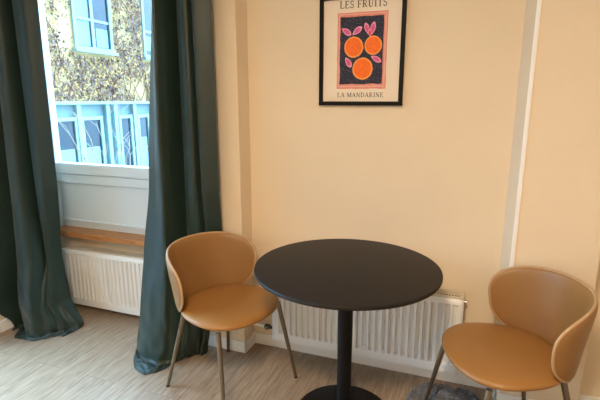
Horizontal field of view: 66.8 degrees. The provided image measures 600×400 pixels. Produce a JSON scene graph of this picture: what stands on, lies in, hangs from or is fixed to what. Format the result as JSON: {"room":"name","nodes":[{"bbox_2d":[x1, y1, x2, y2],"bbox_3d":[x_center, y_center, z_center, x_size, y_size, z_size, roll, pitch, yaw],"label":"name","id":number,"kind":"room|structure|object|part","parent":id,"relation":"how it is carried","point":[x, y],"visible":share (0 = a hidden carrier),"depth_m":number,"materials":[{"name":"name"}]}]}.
{"room":"dining room","nodes":[
{"label":"dining room","id":0,"kind":"room"},
{"bbox_2d":[210,0,253,340],"bbox_3d":[-0.412,-0.392,2.666,0.273,2.620,0.288,5,13,20],"label":"wall","id":1,"kind":"structure","parent":0,"point":[229,17],"depth_m":2.50,"materials":[{"name":"paint"}]},
{"bbox_2d":[60,222,143,256],"bbox_3d":[-1.202,-0.474,3.041,1.475,2.620,0.120,5,13,20],"label":"wall","id":2,"kind":"structure","parent":1,"relation":"in","point":[65,240],"depth_m":3.27,"materials":[{"name":"paint"}]},
{"bbox_2d":[38,0,148,246],"bbox_3d":[-1.171,-0.604,2.967,1.385,1.815,0.170,5,13,20],"label":"window","id":3,"kind":"structure","parent":2,"relation":"attached to","point":[99,202],"depth_m":3.21,"materials":[{"name":"white"}]},
{"bbox_3d":[-1.163,0.269,3.137,1.351,0.037,0.135,5,13,20],"label":"sill","id":4,"kind":"part","parent":3,"relation":"part of","materials":[{"name":"brown wood"}]},
{"bbox_3d":[-1.170,0.079,3.179,1.325,0.360,0.048,5,13,20],"label":"panel","id":5,"kind":"part","parent":3,"relation":"part of","materials":[{"name":"white"}]},
{"bbox_2d":[62,244,143,315],"bbox_3d":[-1.180,0.577,3.178,1.113,0.432,0.096,5,13,20],"label":"radiator","id":6,"kind":"object","parent":2,"relation":"attached to","point":[108,279],"visible":0.61,"depth_m":3.20,"materials":[{"name":"white metal"}]},
{"bbox_2d":[62,244,143,259],"bbox_3d":[-1.189,0.375,3.124,1.100,0.014,0.072,5,13,20],"label":"grille","id":7,"kind":"object","parent":6,"relation":"attached to","point":[72,248],"depth_m":3.17,"materials":[{"name":"beige metal"}]},
{"bbox_2d":[0,303,492,399],"bbox_3d":[-0.079,1.370,0.987,5.255,0.100,4.040,5,13,20],"label":"floor","id":8,"kind":"structure","parent":0,"point":[94,361],"depth_m":2.56,"materials":[{"name":"laminate"}]},
{"bbox_2d":[165,231,296,399],"bbox_3d":[-0.392,0.610,2.390,0.546,0.786,0.543,9,16,37],"label":"dining chair","id":9,"kind":"object","parent":8,"relation":"on","point":[208,272],"visible":0.99,"depth_m":2.42,"materials":[{"name":"beige leather"}]},
{"bbox_3d":[-0.648,0.776,2.394,0.135,0.444,0.025,0,12,2],"label":"leg","id":10,"kind":"part","parent":9,"relation":"part of","materials":[{"name":"brown metal"}]},
{"bbox_3d":[-0.506,0.382,2.431,0.258,0.346,0.540,9,16,37],"label":"backrest","id":11,"kind":"part","parent":9,"relation":"part of","materials":[{"name":"beige leather"}]},
{"bbox_3d":[-0.364,0.838,2.111,0.025,0.443,0.113,-4,13,-18],"label":"leg","id":12,"kind":"part","parent":9,"relation":"part of","materials":[{"name":"brown metal"}]},
{"bbox_3d":[-0.424,0.714,2.675,0.025,0.444,0.135,-4,13,-16],"label":"leg","id":13,"kind":"part","parent":9,"relation":"part of","materials":[{"name":"brown metal"}]},
{"bbox_3d":[-0.367,0.540,2.354,0.464,0.054,0.500,9,16,37],"label":"seat","id":14,"kind":"part","parent":9,"relation":"part of","materials":[{"name":"beige leather"}]},
{"bbox_3d":[-0.073,0.758,2.475,0.113,0.443,0.025,1,12,4],"label":"leg","id":15,"kind":"part","parent":9,"relation":"part of","materials":[{"name":"brown metal"}]},
{"bbox_2d":[254,239,442,399],"bbox_3d":[0.210,0.672,2.132,0.832,0.770,0.832,5,13,20],"label":"round table","id":16,"kind":"object","parent":8,"relation":"on","point":[346,276],"visible":1,"depth_m":2.00,"materials":[{"name":"black"}]},
{"bbox_2d":[406,382,479,399],"bbox_3d":[0.620,1.093,1.942,0.498,0.031,1.051,5,13,20],"label":"rug","id":17,"kind":"object","parent":8,"relation":"on","point":[439,391],"visible":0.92,"depth_m":2.35,"materials":[{"name":"grey carpet"}]},
{"bbox_2d":[424,266,598,399],"bbox_3d":[0.878,0.714,1.920,0.546,0.786,0.543,-1,12,-3],"label":"dining chair","id":18,"kind":"object","parent":8,"relation":"on","point":[547,316],"visible":1,"depth_m":1.90,"materials":[{"name":"beige leather"}]},
{"bbox_3d":[0.648,0.824,2.176,0.113,0.443,0.025,7,14,30],"label":"leg","id":19,"kind":"part","parent":18,"relation":"part of","materials":[{"name":"brown metal"}]},
{"bbox_3d":[0.669,0.926,1.714,0.113,0.443,0.025,-9,15,-35],"label":"leg","id":20,"kind":"part","parent":18,"relation":"part of","materials":[{"name":"brown metal"}]},
{"bbox_3d":[0.846,0.640,1.902,0.464,0.054,0.500,-1,12,-3],"label":"seat","id":21,"kind":"part","parent":18,"relation":"part of","materials":[{"name":"beige leather"}]},
{"bbox_3d":[1.052,0.832,2.141,0.135,0.444,0.025,-10,16,-37],"label":"leg","id":22,"kind":"part","parent":18,"relation":"part of","materials":[{"name":"brown metal"}]},
{"bbox_3d":[1.022,0.503,1.880,0.258,0.346,0.540,-1,12,-3],"label":"backrest","id":23,"kind":"part","parent":18,"relation":"part of","materials":[{"name":"beige leather"}]},
{"bbox_3d":[1.068,0.910,1.785,0.135,0.444,0.025,8,15,32],"label":"leg","id":24,"kind":"part","parent":18,"relation":"part of","materials":[{"name":"brown metal"}]},
{"bbox_2d":[247,0,599,396],"bbox_3d":[1.278,-0.271,2.119,3.487,2.620,0.150,5,13,20],"label":"wall","id":25,"kind":"structure","parent":0,"point":[427,175],"depth_m":2.35,"materials":[{"name":"paint"}]},
{"bbox_2d":[253,289,465,374],"bbox_3d":[0.277,0.646,2.567,1.221,0.432,0.096,5,13,20],"label":"radiator","id":26,"kind":"object","parent":25,"relation":"attached to","point":[410,335],"visible":0.48,"depth_m":2.46,"materials":[{"name":"white metal"}]},
{"bbox_2d":[432,289,464,299],"bbox_3d":[0.340,0.450,2.487,1.052,0.014,0.072,5,13,20],"label":"grille","id":27,"kind":"object","parent":26,"relation":"attached to","point":[441,294],"depth_m":2.32,"materials":[{"name":"beige metal"}]},
{"bbox_2d":[319,0,406,105],"bbox_3d":[0.306,-0.750,2.290,0.435,0.538,0.022,5,13,20],"label":"framed poster","id":28,"kind":"object","parent":25,"relation":"attached to","point":[362,42],"visible":1,"depth_m":2.29,"materials":[{"name":"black paper"}]},
{"bbox_2d":[208,331,599,399],"bbox_3d":[1.146,0.995,2.287,3.660,0.075,0.144,5,13,20],"label":"baseboard","id":29,"kind":"structure","parent":25,"relation":"attached to","point":[261,338],"depth_m":2.63,"materials":[{"name":"white wood"}]},
{"bbox_2d":[490,0,599,399],"bbox_3d":[1.160,-0.251,2.025,0.391,2.620,0.153,5,13,20],"label":"wall","id":30,"kind":"structure","parent":0,"point":[559,223],"depth_m":1.97,"materials":[{"name":"paint"}]},
{"bbox_2d":[496,0,541,392],"bbox_3d":[0.992,-0.284,2.002,0.018,2.545,0.016,5,13,20],"label":"trim","id":31,"kind":"structure","parent":30,"relation":"attached to","point":[539,2],"depth_m":1.99,"materials":[{"name":"white"}]},
{"bbox_3d":[-2.517,-0.132,1.486,0.120,2.620,3.860,5,13,20],"label":"wall","id":32,"kind":"structure","parent":0,"visible":0},
{"bbox_2d":[0,318,13,332],"bbox_3d":[-2.434,1.105,1.787,0.015,0.075,3.730,5,13,20],"label":"baseboard","id":33,"kind":"structure","parent":32,"relation":"attached to","point":[5,324],"depth_m":3.02,"materials":[{"name":"white"}]},
{"bbox_3d":[-0.079,-1.286,0.403,5.255,0.100,4.040,5,13,20],"label":"ceiling","id":34,"kind":"structure","parent":0,"visible":0},
{"bbox_3d":[-1.161,-1.646,2.374,1.560,0.045,0.030,5,13,20],"label":"track","id":35,"kind":"object","parent":34,"relation":"attached to","visible":0},
{"bbox_2d":[0,0,83,340],"bbox_3d":[-1.718,-0.391,2.751,0.431,2.578,0.311,5,13,20],"label":"curtain","id":36,"kind":"object","parent":35,"relation":"hanging from","point":[35,296],"visible":1,"depth_m":2.85,"materials":[{"name":"teal fabric"}]},
{"bbox_2d":[133,0,221,374],"bbox_3d":[-0.720,-0.328,2.465,0.533,2.578,0.284,-5,13,-22],"label":"curtain","id":37,"kind":"object","parent":35,"relation":"hanging from","point":[184,199],"visible":0.8,"depth_m":2.48,"materials":[{"name":"teal fabric"}]},
{"label":"outside","id":38,"kind":"structure","parent":0,"visible":0},
{"bbox_3d":[-0.959,0.088,23.816,42.000,0.200,37.100,5,13,20],"label":"ground","id":39,"kind":"structure","parent":38,"visible":0},
{"bbox_2d":[44,0,151,166],"bbox_3d":[-5.353,-2.425,12.429,1.140,9.600,14.000,5,13,20],"label":"building","id":40,"kind":"structure","parent":39,"relation":"on","point":[90,22],"depth_m":11.63,"materials":[{"name":"teal"}]},
{"bbox_3d":[-5.580,-1.135,10.844,0.026,1.460,0.620,5,13,20],"label":"pane","id":41,"kind":"part","parent":40,"relation":"part of","materials":[{"name":"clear glass"}]},
{"bbox_2d":[60,149,75,161],"bbox_3d":[-5.569,-0.820,10.898,0.006,0.760,0.540,5,13,20],"label":"blind","id":42,"kind":"object","parent":40,"relation":"hanging from","point":[67,155],"depth_m":10.90,"materials":[{"name":"blue"}]},
{"bbox_3d":[-5.403,-1.336,11.224,0.110,1.990,0.120,5,13,20],"label":"post","id":43,"kind":"part","parent":40,"relation":"part of","materials":[{"name":"teal"}]},
{"bbox_2d":[74,0,90,45],"bbox_3d":[-5.255,-4.604,10.930,0.006,1.700,0.400,5,13,20],"label":"blind","id":44,"kind":"object","parent":40,"relation":"hanging from","point":[81,7],"depth_m":11.01,"materials":[{"name":"blue"}]},
{"bbox_3d":[-5.281,-1.308,11.631,0.026,1.460,0.540,5,13,20],"label":"pane","id":45,"kind":"part","parent":40,"relation":"part of","materials":[{"name":"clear glass"}]},
{"bbox_2d":[87,146,101,163],"bbox_3d":[-5.269,-0.988,11.686,0.006,0.750,0.460,5,13,20],"label":"blind","id":46,"kind":"object","parent":40,"relation":"hanging from","point":[91,158],"depth_m":11.66,"materials":[{"name":"blue"}]},
{"bbox_3d":[-5.115,-3.706,11.407,0.190,0.070,1.390,5,13,20],"label":"sill","id":47,"kind":"part","parent":40,"relation":"part of","materials":[{"name":"teal"}]},
{"bbox_3d":[-5.164,-4.706,11.206,0.026,1.820,1.090,5,13,20],"label":"pane","id":48,"kind":"part","parent":40,"relation":"part of","materials":[{"name":"clear glass"}]},
{"bbox_2d":[43,0,149,101],"bbox_3d":[-5.257,-4.367,10.877,0.084,4.027,11.736,5,13,20],"label":"ivy","id":49,"kind":"object","parent":40,"relation":"on","point":[62,60],"visible":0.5,"depth_m":11.76,"materials":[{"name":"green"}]},
{"bbox_2d":[95,28,108,48],"bbox_3d":[-5.046,-4.115,11.613,0.006,0.450,0.400,5,13,20],"label":"blind","id":50,"kind":"object","parent":40,"relation":"hanging from","point":[101,34],"depth_m":11.60,"materials":[{"name":"blue"}]},
{"bbox_3d":[-5.068,-1.530,12.102,0.110,1.990,0.120,5,13,20],"label":"post","id":51,"kind":"part","parent":40,"relation":"part of","materials":[{"name":"teal"}]},
{"bbox_3d":[-4.971,-1.586,12.359,0.110,1.990,0.120,5,13,20],"label":"post","id":52,"kind":"part","parent":40,"relation":"part of","materials":[{"name":"teal"}]},
{"bbox_3d":[-4.859,-1.552,12.739,0.026,1.460,0.360,5,13,20],"label":"pane","id":53,"kind":"part","parent":40,"relation":"part of","materials":[{"name":"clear glass"}]},
{"bbox_3d":[-4.709,-1.737,13.045,0.110,1.990,0.120,5,13,20],"label":"post","id":54,"kind":"part","parent":40,"relation":"part of","materials":[{"name":"teal"}]},
{"bbox_3d":[-4.601,-1.701,13.416,0.026,1.460,0.360,5,13,20],"label":"pane","id":55,"kind":"part","parent":40,"relation":"part of","materials":[{"name":"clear glass"}]},
{"bbox_2d":[141,136,148,165],"bbox_3d":[-4.589,-1.437,13.459,0.006,0.867,0.280,5,13,20],"label":"blind","id":56,"kind":"object","parent":40,"relation":"hanging from","point":[143,146],"depth_m":13.46,"materials":[{"name":"blue"}]},
{"bbox_3d":[-4.303,-5.203,13.467,0.026,1.820,1.050,5,13,20],"label":"pane","id":57,"kind":"part","parent":40,"relation":"part of","materials":[{"name":"clear glass"}]},
{"bbox_2d":[146,36,150,50],"bbox_3d":[-4.384,-4.570,13.336,0.006,0.400,0.400,5,13,20],"label":"blind","id":58,"kind":"object","parent":40,"relation":"hanging from","point":[148,38],"depth_m":13.25,"materials":[{"name":"blue"}]},
{"bbox_2d":[59,100,148,166],"bbox_3d":[-3.499,0.658,8.875,0.274,5.106,2.525,5,13,20],"label":"bare tree","id":59,"kind":"object","parent":39,"relation":"on","point":[67,131],"visible":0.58,"depth_m":8.52,"materials":[{"name":"beige plant"}]}
]}

